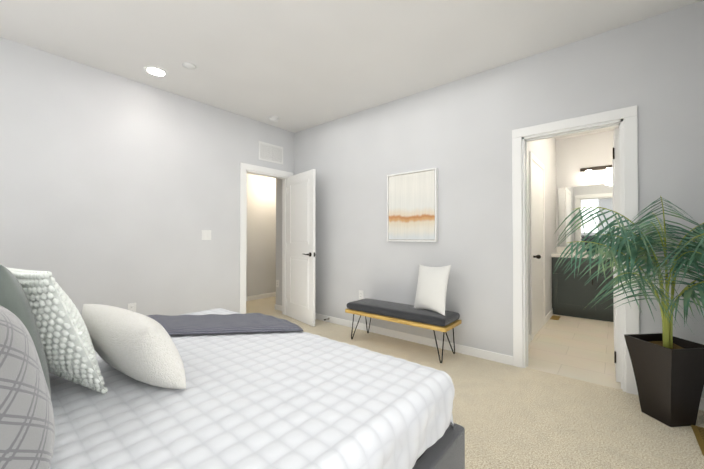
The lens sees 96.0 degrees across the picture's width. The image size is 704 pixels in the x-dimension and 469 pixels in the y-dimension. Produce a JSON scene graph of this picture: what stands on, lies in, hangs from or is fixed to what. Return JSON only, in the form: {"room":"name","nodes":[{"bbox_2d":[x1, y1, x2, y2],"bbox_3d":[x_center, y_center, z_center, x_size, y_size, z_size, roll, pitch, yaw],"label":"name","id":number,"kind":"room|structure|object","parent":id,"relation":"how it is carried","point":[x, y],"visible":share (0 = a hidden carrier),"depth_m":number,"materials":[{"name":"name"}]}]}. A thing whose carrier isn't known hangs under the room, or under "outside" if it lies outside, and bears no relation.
{"room":"bedroom","nodes":[
{"label":"bedroom","id":0,"kind":"room"},
{"bbox_2d":[0,37,293,315],"bbox_3d":[-2.223,-0.189,3.272,0.120,2.740,4.070,0,-1,40],"label":"wall","id":1,"kind":"structure","parent":0,"point":[119,191],"depth_m":3.11,"materials":[{"name":"paint"}]},
{"bbox_2d":[128,303,135,311],"bbox_3d":[-2.208,0.750,3.178,0.010,0.118,0.072,0,-1,40],"label":"outlet","id":2,"kind":"object","parent":1,"relation":"attached to","point":[131,306],"visible":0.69,"depth_m":3.18,"materials":[{"name":"white plastic"}]},
{"bbox_2d":[202,230,210,239],"bbox_3d":[-1.728,0.006,3.762,0.010,0.118,0.115,0,-1,40],"label":"switch plate","id":3,"kind":"object","parent":1,"relation":"attached to","point":[206,234],"visible":1,"depth_m":3.76,"materials":[{"name":"white plastic"}]},
{"bbox_2d":[240,163,292,314],"bbox_3d":[-1.220,0.132,4.473,0.154,2.123,0.871,0,-1,40],"label":"door frame","id":4,"kind":"structure","parent":1,"relation":"attached to","point":[245,168],"depth_m":4.21,"materials":[{"name":"white wood"}]},
{"bbox_2d":[258,141,282,164],"bbox_3d":[-1.140,-1.149,4.479,0.011,0.255,0.415,0,-1,40],"label":"air vent","id":5,"kind":"object","parent":1,"relation":"in","point":[268,152],"visible":1,"depth_m":4.46,"materials":[{"name":"white metal"}]},
{"bbox_2d":[286,169,316,326],"bbox_3d":[-0.716,0.172,4.371,0.154,2.025,0.751,0,-1,-38],"label":"entry door","id":6,"kind":"structure","parent":1,"relation":"in","point":[300,249],"depth_m":4.30,"materials":[{"name":"white wood"}]},
{"bbox_2d":[246,173,275,296],"bbox_3d":[-2.156,-0.166,5.540,0.120,2.740,4.140,0,-1,40],"label":"wall","id":7,"kind":"structure","parent":0,"point":[261,242],"depth_m":5.96,"materials":[{"name":"paint"}]},
{"bbox_2d":[246,292,275,300],"bbox_3d":[-2.105,1.163,5.483,0.013,0.082,3.900,0,-1,40],"label":"baseboard","id":8,"kind":"structure","parent":7,"relation":"attached to","point":[267,295],"depth_m":5.95,"materials":[{"name":"white wood"}]},
{"bbox_2d":[0,0,701,139],"bbox_3d":[0.229,-1.609,3.262,6.720,0.100,7.170,0,-1,40],"label":"ceiling","id":9,"kind":"structure","parent":0,"point":[294,66],"depth_m":2.56,"materials":[{"name":"paint"}]},
{"bbox_2d":[144,65,167,76],"bbox_3d":[-1.873,-1.558,3.027,0.196,0.009,0.196,0,-1,40],"label":"recessed light","id":10,"kind":"object","parent":9,"relation":"in","point":[155,71],"visible":0.94,"depth_m":3.02,"materials":[{"name":"white glass"}]},
{"bbox_2d":[182,62,195,68],"bbox_3d":[-1.505,-1.558,2.929,0.116,0.009,0.116,0,-1,40],"label":"cover plate","id":11,"kind":"object","parent":9,"relation":"attached to","point":[188,65],"visible":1,"depth_m":2.91,"materials":[{"name":"white plastic"}]},
{"bbox_2d":[268,116,278,121],"bbox_3d":[-1.039,-1.530,4.207,0.136,0.040,0.136,0,-1,40],"label":"smoke detector","id":12,"kind":"object","parent":9,"relation":"attached to","point":[274,118],"visible":1,"depth_m":4.17,"materials":[{"name":"white plastic"}]},
{"bbox_2d":[246,296,703,468],"bbox_3d":[-0.499,1.228,3.006,5.890,0.100,5.890,0,-1,40],"label":"floor carpet","id":13,"kind":"object","parent":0,"point":[506,416],"visible":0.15,"depth_m":2.02,"materials":[{"name":"beige carpet"}]},
{"bbox_2d":[0,265,464,468],"bbox_3d":[-0.984,0.549,1.150,2.010,1.220,2.156,0,-1,40],"label":"bed","id":14,"kind":"object","parent":13,"relation":"on","point":[95,386],"visible":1,"depth_m":1.04,"materials":[{"name":"fabric"}]},
{"bbox_2d":[147,313,302,335],"bbox_3d":[-1.044,0.765,1.793,1.091,0.467,1.241,0,-1,40],"label":"throw blanket","id":15,"kind":"object","parent":14,"relation":"on","point":[188,324],"depth_m":1.90,"materials":[{"name":"grey fabric"}]},
{"bbox_2d":[49,308,454,468],"bbox_3d":[-0.960,0.704,1.169,1.973,0.284,2.055,0,-1,40],"label":"quilt","id":16,"kind":"object","parent":14,"relation":"on","point":[278,397],"depth_m":1.05,"materials":[{"name":"white fabric"}]},
{"bbox_2d":[345,264,461,362],"bbox_3d":[0.499,0.733,3.351,1.190,0.897,0.380,0,-1,40],"label":"bench","id":17,"kind":"object","parent":13,"relation":"on","point":[426,310],"visible":1,"depth_m":3.09,"materials":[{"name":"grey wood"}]},
{"bbox_2d":[414,264,450,315],"bbox_3d":[0.778,0.527,3.114,0.130,0.470,0.470,15,-11,-24],"label":"pillow","id":18,"kind":"object","parent":17,"relation":"on","point":[430,299],"depth_m":3.03,"materials":[{"name":"white fabric"}]},
{"bbox_2d":[553,196,703,426],"bbox_3d":[1.855,0.476,1.979,1.013,1.383,0.817,0,-1,-6],"label":"potted plant","id":19,"kind":"object","parent":13,"relation":"on","point":[668,367],"visible":1,"depth_m":1.95,"materials":[{"name":"green plant"}]},
{"bbox_2d":[691,425,703,455],"bbox_3d":[2.017,1.161,1.754,0.150,0.009,0.355,0,-1,40],"label":"air vent register","id":20,"kind":"object","parent":13,"relation":"on","point":[698,431],"visible":1,"depth_m":1.83,"materials":[{"name":"gold metal"}]},
{"bbox_2d":[276,0,703,397],"bbox_3d":[0.670,-0.186,3.589,4.820,2.740,0.120,0,-1,40],"label":"wall","id":21,"kind":"structure","parent":0,"point":[457,134],"depth_m":3.02,"materials":[{"name":"paint"}]},
{"bbox_2d":[275,304,281,309],"bbox_3d":[-0.684,1.165,5.723,0.016,0.082,1.713,0,-1,40],"label":"baseboard","id":22,"kind":"structure","parent":21,"relation":"attached to","point":[277,307],"depth_m":5.01,"materials":[{"name":"white wood"}]},
{"bbox_2d":[359,290,363,299],"bbox_3d":[0.113,0.758,3.958,0.072,0.118,0.010,0,-1,40],"label":"outlet","id":23,"kind":"object","parent":21,"relation":"attached to","point":[361,294],"visible":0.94,"depth_m":3.95,"materials":[{"name":"white plastic"}]},
{"bbox_2d":[387,168,437,241],"bbox_3d":[0.652,-0.307,3.498,0.610,0.770,0.042,0,-1,40],"label":"picture","id":24,"kind":"object","parent":21,"relation":"attached to","point":[412,206],"visible":0.98,"depth_m":3.46,"materials":[{"name":"white"}]},
{"bbox_2d":[512,105,638,395],"bbox_3d":[1.813,0.115,2.634,0.841,2.118,0.154,0,-1,40],"label":"door frame","id":25,"kind":"structure","parent":21,"relation":"attached to","point":[624,120],"depth_m":2.57,"materials":[{"name":"white wood"}]},
{"bbox_2d":[607,128,620,381],"bbox_3d":[2.304,0.161,2.756,0.154,2.012,0.656,0,-1,39],"label":"bathroom door","id":26,"kind":"structure","parent":21,"relation":"in","point":[615,197],"depth_m":2.52,"materials":[{"name":"white painted wood"},{"name":"dark bronze metal"}]},
{"bbox_2d":[699,398,703,410],"bbox_3d":[2.224,1.128,2.193,0.342,0.082,0.016,0,-1,40],"label":"baseboard","id":27,"kind":"structure","parent":21,"relation":"attached to","point":[701,406],"depth_m":2.10,"materials":[{"name":"white"}]},
{"bbox_2d":[527,138,558,334],"bbox_3d":[2.406,-0.180,4.142,0.120,2.740,2.950,0,-1,40],"label":"wall","id":28,"kind":"structure","parent":0,"point":[546,150],"depth_m":4.55,"materials":[{"name":"paint"}]},
{"bbox_2d":[512,334,530,361],"bbox_3d":[1.736,1.139,3.221,0.013,0.082,0.700,0,-1,40],"label":"baseboard","id":29,"kind":"structure","parent":28,"relation":"attached to","point":[529,336],"depth_m":3.44,"materials":[{"name":"white wood"}]},
{"bbox_2d":[529,151,544,340],"bbox_3d":[2.302,0.129,3.854,0.085,2.115,0.870,0,-1,40],"label":"door","id":30,"kind":"structure","parent":28,"relation":"attached to","point":[537,246],"depth_m":3.83,"materials":[{"name":"white wood"}]},
{"bbox_2d":[545,310,552,322],"bbox_3d":[2.779,1.152,4.474,0.013,0.082,0.600,0,-1,40],"label":"baseboard","id":31,"kind":"structure","parent":28,"relation":"attached to","point":[548,316],"depth_m":4.41,"materials":[{"name":"white wood"}]},
{"bbox_2d":[526,314,622,389],"bbox_3d":[3.228,1.232,3.396,2.320,0.100,3.080,0,-1,40],"label":"floor","id":32,"kind":"structure","parent":0,"point":[581,349],"depth_m":3.22,"materials":[{"name":"beige tile"}]},
{"bbox_2d":[550,315,560,319],"bbox_3d":[2.912,1.191,4.532,0.100,0.006,0.260,0,-1,40],"label":"floor vent","id":33,"kind":"object","parent":32,"relation":"in","point":[553,317],"visible":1,"depth_m":4.53,"materials":[{"name":"gold metal"}]},
{"bbox_2d":[552,257,613,321],"bbox_3d":[3.728,0.762,4.411,1.546,0.860,0.581,0,-1,40],"label":"bathroom vanity","id":34,"kind":"object","parent":32,"relation":"on","point":[572,296],"depth_m":4.49,"materials":[{"name":"grey wood"}]},
{"bbox_2d":[551,253,604,256],"bbox_3d":[3.732,0.310,4.422,1.546,0.045,0.567,0,-1,40],"label":"countertop","id":35,"kind":"structure","parent":34,"relation":"on","point":[555,254],"depth_m":4.63,"materials":[{"name":"white stone"}]},
{"bbox_2d":[559,130,613,247],"bbox_3d":[4.164,-0.176,4.518,2.040,2.740,0.120,0,-1,40],"label":"wall","id":36,"kind":"structure","parent":0,"point":[564,160],"depth_m":4.92,"materials":[{"name":"paint"}]},
{"bbox_2d":[557,247,608,252],"bbox_3d":[3.907,0.242,4.632,1.546,0.095,0.020,0,-1,40],"label":"backsplash","id":37,"kind":"structure","parent":36,"relation":"attached to","point":[559,249],"depth_m":5.03,"materials":[{"name":"beige tile"}]},
{"bbox_2d":[558,184,612,245],"bbox_3d":[3.900,-0.290,4.647,1.470,0.930,0.010,0,-1,40],"label":"vanity mirror","id":38,"kind":"object","parent":36,"relation":"attached to","point":[574,198],"visible":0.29,"depth_m":4.91,"materials":[{"name":"clear glass"}]},
{"bbox_2d":[580,165,611,178],"bbox_3d":[3.771,-0.937,4.683,0.655,0.185,0.135,0,-1,40],"label":"sconce","id":39,"kind":"object","parent":36,"relation":"attached to","point":[589,170],"visible":0.65,"depth_m":4.77,"materials":[{"name":"white glass"}]}
]}

